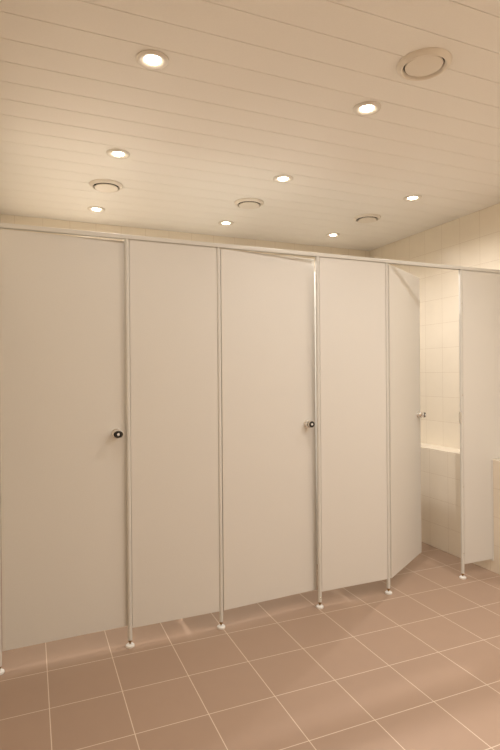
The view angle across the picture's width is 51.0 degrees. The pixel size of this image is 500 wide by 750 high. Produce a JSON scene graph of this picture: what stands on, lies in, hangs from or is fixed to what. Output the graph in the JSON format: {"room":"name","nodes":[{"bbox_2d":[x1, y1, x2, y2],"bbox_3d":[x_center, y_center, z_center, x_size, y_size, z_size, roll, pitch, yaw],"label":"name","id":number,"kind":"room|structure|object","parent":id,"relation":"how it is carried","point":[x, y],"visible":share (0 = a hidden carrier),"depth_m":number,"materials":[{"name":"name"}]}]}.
{"room":"public restroom","nodes":[
{"label":"public restroom","id":0,"kind":"room"},
{"bbox_2d":[0,428,1,569],"bbox_3d":[-0.917,0.084,1.478,0.150,2.620,5.635,0,0,-23],"label":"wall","id":1,"kind":"structure","parent":0,"point":[0,428],"depth_m":3.77,"materials":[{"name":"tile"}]},
{"bbox_2d":[0,214,369,271],"bbox_3d":[-0.363,0.080,4.684,3.350,2.620,0.150,0,0,-23],"label":"wall","id":2,"kind":"structure","parent":0,"point":[12,219],"depth_m":4.48,"materials":[{"name":"tile"}]},
{"bbox_2d":[314,272,317,563],"bbox_3d":[0.287,0.294,3.977,0.013,1.994,1.652,0,0,-23],"label":"wall","id":3,"kind":"structure","parent":2,"relation":"attached to","point":[314,272],"depth_m":3.57,"materials":[{"name":"laminate"}]},
{"bbox_2d":[0,0,499,250],"bbox_3d":[0.686,-1.279,2.154,3.650,0.080,5.635,0,0,-23],"label":"ceiling","id":4,"kind":"structure","parent":0,"point":[249,93],"depth_m":2.49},
{"bbox_2d":[87,206,104,211],"bbox_3d":[-1.132,-1.218,3.867,0.128,0.011,0.128,0,0,-23],"label":"recessed light","id":5,"kind":"object","parent":4,"relation":"in","point":[91,208],"visible":1,"depth_m":3.85,"materials":[{"name":"white glass"}]},
{"bbox_2d":[89,179,122,192],"bbox_3d":[-0.926,-1.213,3.384,0.212,0.025,0.212,0,0,-23],"label":"ceiling vent","id":6,"kind":"object","parent":4,"relation":"in","point":[102,185],"visible":1,"depth_m":3.35,"materials":[{"name":"beige plastic"}]},
{"bbox_2d":[106,149,129,158],"bbox_3d":[-0.730,-1.221,2.908,0.128,0.011,0.128,0,0,-23],"label":"recessed light","id":7,"kind":"object","parent":4,"relation":"in","point":[113,153],"visible":1,"depth_m":2.90,"materials":[{"name":"white glass"}]},
{"bbox_2d":[136,50,168,69],"bbox_3d":[-0.380,-1.224,2.046,0.128,0.011,0.128,0,0,-23],"label":"recessed light","id":8,"kind":"object","parent":4,"relation":"in","point":[148,59],"visible":1,"depth_m":2.04,"materials":[{"name":"white glass"}]},
{"bbox_2d":[218,220,233,225],"bbox_3d":[-0.195,-1.226,4.244,0.128,0.011,0.128,0,0,-23],"label":"recessed light","id":9,"kind":"object","parent":4,"relation":"in","point":[225,222],"visible":1,"depth_m":4.23,"materials":[{"name":"white glass"}]},
{"bbox_2d":[234,198,263,208],"bbox_3d":[-0.006,-1.220,3.755,0.212,0.025,0.212,0,0,-23],"label":"ceiling vent","id":10,"kind":"object","parent":4,"relation":"in","point":[244,203],"visible":1,"depth_m":3.72,"materials":[{"name":"beige plastic"}]},
{"bbox_2d":[273,175,292,182],"bbox_3d":[0.208,-1.229,3.296,0.128,0.011,0.128,0,0,-23],"label":"recessed light","id":11,"kind":"object","parent":4,"relation":"in","point":[279,178],"visible":1,"depth_m":3.28,"materials":[{"name":"white glass"}]},
{"bbox_2d":[326,233,339,236],"bbox_3d":[0.732,-1.233,4.632,0.128,0.011,0.128,0,0,-23],"label":"recessed light","id":12,"kind":"object","parent":4,"relation":"in","point":[328,234],"visible":1,"depth_m":4.62,"materials":[{"name":"white glass"}]},
{"bbox_2d":[353,101,380,115],"bbox_3d":[0.543,-1.232,2.433,0.128,0.011,0.128,0,0,-23],"label":"recessed light","id":13,"kind":"object","parent":4,"relation":"in","point":[367,108],"visible":1,"depth_m":2.42,"materials":[{"name":"white glass"}]},
{"bbox_2d":[353,214,380,222],"bbox_3d":[0.923,-1.228,4.137,0.212,0.025,0.212,0,0,-23],"label":"ceiling vent","id":14,"kind":"object","parent":4,"relation":"in","point":[363,218],"visible":1,"depth_m":4.10,"materials":[{"name":"beige plastic"}]},
{"bbox_2d":[403,195,421,201],"bbox_3d":[1.139,-1.236,3.675,0.128,0.011,0.128,0,0,-23],"label":"recessed light","id":15,"kind":"object","parent":4,"relation":"in","point":[409,198],"visible":1,"depth_m":3.66,"materials":[{"name":"white glass"}]},
{"bbox_2d":[396,47,451,80],"bbox_3d":[0.692,-1.233,2.089,0.212,0.026,0.212,0,0,-23],"label":"ceiling vent","id":16,"kind":"object","parent":4,"relation":"in","point":[425,63],"visible":1,"depth_m":2.07,"materials":[{"name":"beige plastic"}]},
{"bbox_2d":[0,542,499,749],"bbox_3d":[0.708,1.431,2.154,3.650,0.100,5.635,0,0,-23],"label":"floor","id":17,"kind":"structure","parent":0,"point":[416,666],"depth_m":2.41,"materials":[{"name":"tile"}]},
{"bbox_2d":[0,492,4,674],"bbox_3d":[-1.182,0.353,2.457,0.045,2.088,0.045,0,0,-23],"label":"support post","id":18,"kind":"object","parent":17,"relation":"on","point":[2,671],"visible":1,"depth_m":2.45,"materials":[{"name":"silver metal"}]},
{"bbox_2d":[0,229,127,650],"bbox_3d":[-0.891,0.303,2.566,0.594,1.979,0.080,0,0,-25],"label":"door","id":19,"kind":"structure","parent":18,"relation":"attached to","point":[63,346],"depth_m":2.57,"materials":[{"name":"laminate"}]},
{"bbox_2d":[125,239,134,648],"bbox_3d":[-0.623,0.348,2.691,0.045,2.088,0.045,0,0,-23],"label":"support post","id":20,"kind":"object","parent":17,"relation":"on","point":[130,644],"visible":1,"depth_m":2.68,"materials":[{"name":"silver metal"}]},
{"bbox_2d":[129,239,499,627],"bbox_3d":[0.619,0.297,3.212,2.673,2.006,0.021,0,0,-23],"label":"wall","id":21,"kind":"structure","parent":20,"relation":"attached to","point":[173,287],"depth_m":2.87,"materials":[{"name":"laminate"}]},
{"bbox_2d":[216,247,224,629],"bbox_3d":[-0.167,0.344,2.883,0.045,2.088,0.045,0,0,-23],"label":"support post","id":22,"kind":"object","parent":17,"relation":"on","point":[221,625],"visible":1,"depth_m":2.87,"materials":[{"name":"silver metal"}]},
{"bbox_2d":[0,223,499,272],"bbox_3d":[0.302,-0.714,3.082,3.350,0.021,0.025,0,0,-23],"label":"rail","id":23,"kind":"object","parent":22,"relation":"on","point":[2,225],"visible":1,"depth_m":2.89,"materials":[{"name":"silver metal"}]},
{"bbox_2d":[220,249,316,609],"bbox_3d":[0.128,0.298,3.005,0.610,1.987,0.080,0,0,-27],"label":"door","id":24,"kind":"structure","parent":22,"relation":"attached to","point":[268,309],"depth_m":3.01,"materials":[{"name":"laminate"}]},
{"bbox_2d":[315,256,323,608],"bbox_3d":[0.408,0.340,3.123,0.045,2.088,0.045,0,0,-23],"label":"support post","id":25,"kind":"object","parent":17,"relation":"on","point":[318,606],"visible":1,"depth_m":3.11,"materials":[{"name":"silver metal"}]},
{"bbox_2d":[385,263,391,594],"bbox_3d":[0.867,0.336,3.316,0.045,2.088,0.045,0,0,-23],"label":"support post","id":26,"kind":"object","parent":17,"relation":"on","point":[388,592],"visible":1,"depth_m":3.31,"materials":[{"name":"silver metal"}]},
{"bbox_2d":[388,264,425,577],"bbox_3d":[1.073,0.291,3.550,0.080,1.987,0.594,0,0,36],"label":"door","id":27,"kind":"structure","parent":26,"relation":"attached to","point":[405,416],"depth_m":3.52,"materials":[{"name":"laminate"}]},
{"bbox_2d":[459,269,465,578],"bbox_3d":[1.433,0.331,3.553,0.045,2.088,0.045,0,0,-23],"label":"support post","id":28,"kind":"object","parent":17,"relation":"on","point":[462,576],"visible":1,"depth_m":3.54,"materials":[{"name":"silver metal"}]},
{"bbox_2d":[370,203,499,448],"bbox_3d":[2.311,0.058,2.831,0.150,2.620,5.635,0,0,-23],"label":"wall","id":29,"kind":"structure","parent":0,"point":[473,239],"depth_m":4.34,"materials":[{"name":"tile"}]},
{"bbox_2d":[421,443,499,574],"bbox_3d":[2.164,0.977,2.766,0.184,0.785,5.335,0,0,-23],"label":"wall","id":30,"kind":"structure","parent":0,"point":[440,465],"depth_m":4.07,"materials":[{"name":"tile"}]}
]}

